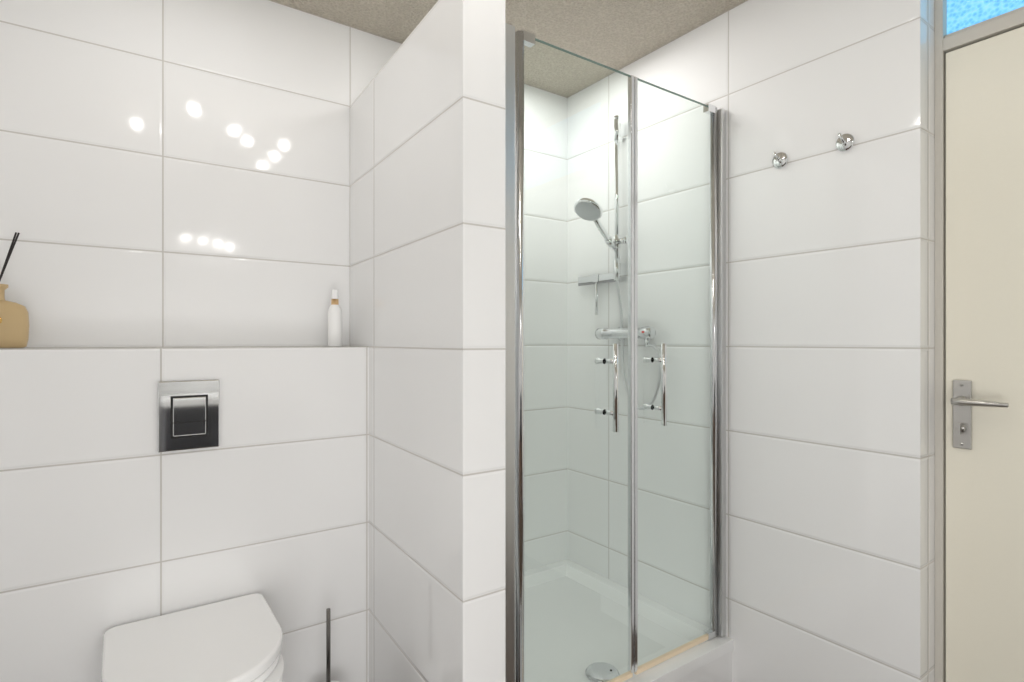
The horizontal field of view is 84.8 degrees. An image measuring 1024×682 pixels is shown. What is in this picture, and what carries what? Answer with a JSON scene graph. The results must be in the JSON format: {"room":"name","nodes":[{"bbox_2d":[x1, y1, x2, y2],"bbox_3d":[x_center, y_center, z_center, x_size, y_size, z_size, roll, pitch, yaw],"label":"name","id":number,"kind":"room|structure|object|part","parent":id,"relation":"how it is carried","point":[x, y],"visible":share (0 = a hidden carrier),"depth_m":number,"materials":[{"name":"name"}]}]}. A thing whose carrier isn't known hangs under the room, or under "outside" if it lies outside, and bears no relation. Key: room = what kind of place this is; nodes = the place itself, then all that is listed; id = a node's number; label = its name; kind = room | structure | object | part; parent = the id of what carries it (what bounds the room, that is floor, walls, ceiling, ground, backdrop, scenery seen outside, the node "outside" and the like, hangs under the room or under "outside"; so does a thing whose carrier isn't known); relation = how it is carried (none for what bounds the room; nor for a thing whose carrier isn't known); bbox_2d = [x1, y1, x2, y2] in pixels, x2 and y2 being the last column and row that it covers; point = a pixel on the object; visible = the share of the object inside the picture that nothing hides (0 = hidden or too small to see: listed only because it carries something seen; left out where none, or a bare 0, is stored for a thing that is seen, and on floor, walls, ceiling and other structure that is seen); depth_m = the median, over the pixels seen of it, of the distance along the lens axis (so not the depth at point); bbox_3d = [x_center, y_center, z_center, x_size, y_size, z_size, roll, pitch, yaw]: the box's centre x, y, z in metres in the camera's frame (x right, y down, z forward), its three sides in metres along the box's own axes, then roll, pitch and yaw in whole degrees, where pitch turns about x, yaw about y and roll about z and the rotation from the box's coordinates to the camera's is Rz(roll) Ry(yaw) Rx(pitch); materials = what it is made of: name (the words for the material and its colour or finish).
{"room":"bathroom","nodes":[
{"label":"bathroom","id":0,"kind":"room"},
{"bbox_2d":[0,232,28,347],"bbox_3d":[-1.345,-0.136,1.468,0.125,0.308,0.064,0,0,-35],"label":"reed diffuser","id":1,"kind":"object","parent":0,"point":[14,324],"visible":1,"depth_m":1.47,"materials":[{"name":"beige glass"}]},
{"bbox_2d":[0,346,368,681],"bbox_3d":[-1.017,0.625,1.712,1.165,1.210,0.230,0,0,-35],"label":"wall","id":2,"kind":"structure","parent":0,"point":[111,517],"depth_m":1.61,"materials":[{"name":"tile"}]},
{"bbox_2d":[157,379,219,452],"bbox_3d":[-0.932,0.214,1.622,0.156,0.200,0.016,0,0,-35],"label":"flush plate","id":3,"kind":"object","parent":2,"relation":"attached to","point":[188,414],"visible":1,"depth_m":1.61,"materials":[{"name":"silver metal"}]},
{"bbox_2d":[101,593,283,681],"bbox_3d":[-0.788,0.953,1.411,0.394,0.365,0.525,0,0,-35],"label":"toilet","id":4,"kind":"object","parent":2,"relation":"attached to","point":[238,639],"visible":1,"depth_m":1.42,"materials":[{"name":"white ceramic"}]},
{"bbox_2d":[328,290,341,345],"bbox_3d":[-0.631,-0.082,2.001,0.047,0.201,0.047,0,0,-35],"label":"spray bottle","id":5,"kind":"object","parent":2,"relation":"on","point":[334,325],"visible":1,"depth_m":1.98,"materials":[{"name":"white plastic"}]},
{"bbox_2d":[0,0,566,570],"bbox_3d":[-0.631,0.020,2.184,2.620,2.420,0.120,0,0,-35],"label":"wall","id":6,"kind":"structure","parent":0,"point":[174,172],"depth_m":1.85,"materials":[{"name":"tile"}]},
{"bbox_2d":[350,0,504,681],"bbox_3d":[-0.317,0.171,1.774,0.168,2.118,0.933,0,0,-35],"label":"wall","id":7,"kind":"structure","parent":0,"point":[427,217],"depth_m":1.48,"materials":[{"name":"tile"}]},
{"bbox_2d":[505,23,514,681],"bbox_3d":[-0.030,0.114,1.494,0.060,1.899,0.052,0,0,-35],"label":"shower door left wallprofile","id":8,"kind":"object","parent":7,"relation":"attached to","point":[509,353],"visible":0.29,"depth_m":1.48,"materials":[{"name":"silver metal"}]},
{"bbox_2d":[515,30,534,681],"bbox_3d":[0.034,0.110,1.540,0.058,1.907,0.025,0,0,-35],"label":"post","id":9,"kind":"object","parent":8,"relation":"attached to","point":[522,37],"visible":1,"depth_m":1.52,"materials":[{"name":"silver metal"}]},
{"bbox_2d":[524,42,633,681],"bbox_3d":[0.210,0.106,1.657,0.431,1.893,0.091,0,0,-35],"label":"shower door","id":10,"kind":"structure","parent":9,"relation":"attached to","point":[614,361],"depth_m":1.73,"materials":[{"name":"clear glass"}]},
{"bbox_2d":[535,38,629,76],"bbox_3d":[0.204,-0.839,1.659,0.424,0.003,0.006,0,0,-35],"label":"shower door left glass edge","id":11,"kind":"object","parent":10,"relation":"attached to","point":[574,54],"visible":0.86,"depth_m":1.65,"materials":[{"name":"green"}]},
{"bbox_3d":[0.290,0.140,1.713,0.021,0.264,0.091,0,0,-35],"label":"handle","id":12,"kind":"part","parent":10,"relation":"part of","materials":[{"name":"silver metal"}]},
{"bbox_2d":[607,671,632,681],"bbox_3d":[0.205,1.055,1.658,0.424,0.016,0.015,0,0,-35],"label":"seal","id":13,"kind":"object","parent":10,"relation":"attached to","point":[623,677],"visible":1,"depth_m":1.75,"materials":[{"name":"beige plastic"}]},
{"bbox_2d":[270,0,746,97],"bbox_3d":[0.292,-1.230,0.871,2.620,0.080,3.390,0,0,-35],"label":"ceiling","id":14,"kind":"structure","parent":0,"point":[617,34],"depth_m":2.10,"materials":[{"name":"paint"}]},
{"bbox_2d":[567,0,934,681],"bbox_3d":[0.794,0.020,2.217,0.250,2.420,1.485,0,0,-35],"label":"wall","id":15,"kind":"structure","parent":0,"point":[829,412],"depth_m":1.85,"materials":[{"name":"tile"}]},
{"bbox_2d":[574,115,660,409],"bbox_3d":[0.360,-0.342,2.350,0.307,1.246,0.524,0,0,-35],"label":"shower","id":16,"kind":"object","parent":15,"relation":"attached to","point":[618,266],"depth_m":2.40,"materials":[{"name":"silver metal"}]},
{"bbox_2d":[717,108,725,636],"bbox_3d":[0.749,0.114,2.042,0.026,1.899,0.052,0,0,-35],"label":"shower door frame","id":17,"kind":"object","parent":15,"relation":"attached to","point":[721,372],"visible":0.6,"depth_m":2.02,"materials":[{"name":"silver metal"}]},
{"bbox_2d":[703,103,716,639],"bbox_3d":[0.715,0.110,2.018,0.058,1.907,0.025,0,0,-35],"label":"post","id":18,"kind":"object","parent":17,"relation":"attached to","point":[711,632],"visible":0.9,"depth_m":2.02,"materials":[{"name":"silver metal"}]},
{"bbox_2d":[634,77,711,672],"bbox_3d":[0.555,0.106,1.899,0.408,1.893,0.091,0,0,-35],"label":"shower door","id":19,"kind":"structure","parent":18,"relation":"attached to","point":[662,408],"depth_m":1.81,"materials":[{"name":"clear glass"}]},
{"bbox_3d":[0.468,0.140,1.838,0.021,0.264,0.091,0,0,-35],"label":"handle","id":20,"kind":"part","parent":19,"relation":"part of","materials":[{"name":"silver metal"}]},
{"bbox_2d":[634,634,707,674],"bbox_3d":[0.556,1.055,1.904,0.401,0.016,0.015,0,0,-35],"label":"seal","id":21,"kind":"object","parent":19,"relation":"attached to","point":[670,654],"visible":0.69,"depth_m":1.88,"materials":[{"name":"beige plastic"}]},
{"bbox_2d":[638,78,706,105],"bbox_3d":[0.555,-0.839,1.905,0.401,0.003,0.006,0,0,-35],"label":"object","id":22,"kind":"object","parent":19,"relation":"attached to","point":[661,88],"visible":0.79,"depth_m":1.89,"materials":[{"name":"green"}]},
{"bbox_2d":[772,152,788,168],"bbox_3d":[0.876,-0.599,1.851,0.037,0.054,0.054,0,0,-35],"label":"hook","id":23,"kind":"object","parent":15,"relation":"attached to","point":[780,160],"visible":0.96,"depth_m":1.85,"materials":[{"name":"silver metal"}]},
{"bbox_2d":[836,133,854,151],"bbox_3d":[0.993,-0.599,1.685,0.037,0.054,0.054,0,0,-35],"label":"hook","id":24,"kind":"object","parent":15,"relation":"attached to","point":[845,142],"visible":1,"depth_m":1.68,"materials":[{"name":"silver metal"}]},
{"bbox_3d":[0.292,1.255,0.871,2.620,0.050,3.390,0,0,-35],"label":"floor","id":25,"kind":"structure","parent":0,"visible":0},
{"bbox_2d":[326,608,338,681],"bbox_3d":[-0.567,1.028,1.734,0.100,0.401,0.100,0,0,-35],"label":"toilet brush","id":26,"kind":"object","parent":25,"relation":"on","point":[328,644],"visible":1,"depth_m":1.73,"materials":[{"name":"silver metal"}]},
{"bbox_2d":[524,559,732,681],"bbox_3d":[0.161,1.147,2.114,0.904,0.165,0.904,0,0,-35],"label":"shower tray","id":27,"kind":"object","parent":25,"relation":"on","point":[710,660],"visible":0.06,"depth_m":2.09,"materials":[{"name":"white ceramic"}]},
{"bbox_3d":[1.988,0.020,0.606,0.150,2.420,0.726,0,0,-35],"label":"wall","id":28,"kind":"structure","parent":0,"visible":0},
{"bbox_2d":[935,0,1023,681],"bbox_3d":[1.500,0.030,1.257,0.100,2.400,0.899,0,0,-35],"label":"door frame","id":29,"kind":"structure","parent":28,"relation":"attached to","point":[945,42],"depth_m":1.58,"materials":[{"name":"beige wood"}]},
{"bbox_3d":[1.481,-1.011,1.256,0.008,0.318,0.838,0,0,-35],"label":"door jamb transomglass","id":30,"kind":"part","parent":29,"relation":"part of","materials":[{"name":"blue glass"}]},
{"bbox_2d":[946,26,1023,681],"bbox_3d":[1.450,0.206,1.234,0.100,2.032,0.830,0,0,-35],"label":"door leaf","id":31,"kind":"structure","parent":28,"relation":"in","point":[984,360],"depth_m":1.51,"materials":[{"name":"beige wood"}]},
{"bbox_3d":[1.239,0.202,1.544,0.009,0.188,0.042,0,0,-35],"label":"plate","id":32,"kind":"part","parent":31,"relation":"part of","materials":[{"name":"silver metal"}]},
{"bbox_3d":[1.242,0.202,1.488,0.050,0.170,0.124,0,0,-35],"label":"lever","id":33,"kind":"part","parent":31,"relation":"part of","materials":[{"name":"silver metal"}]}
]}

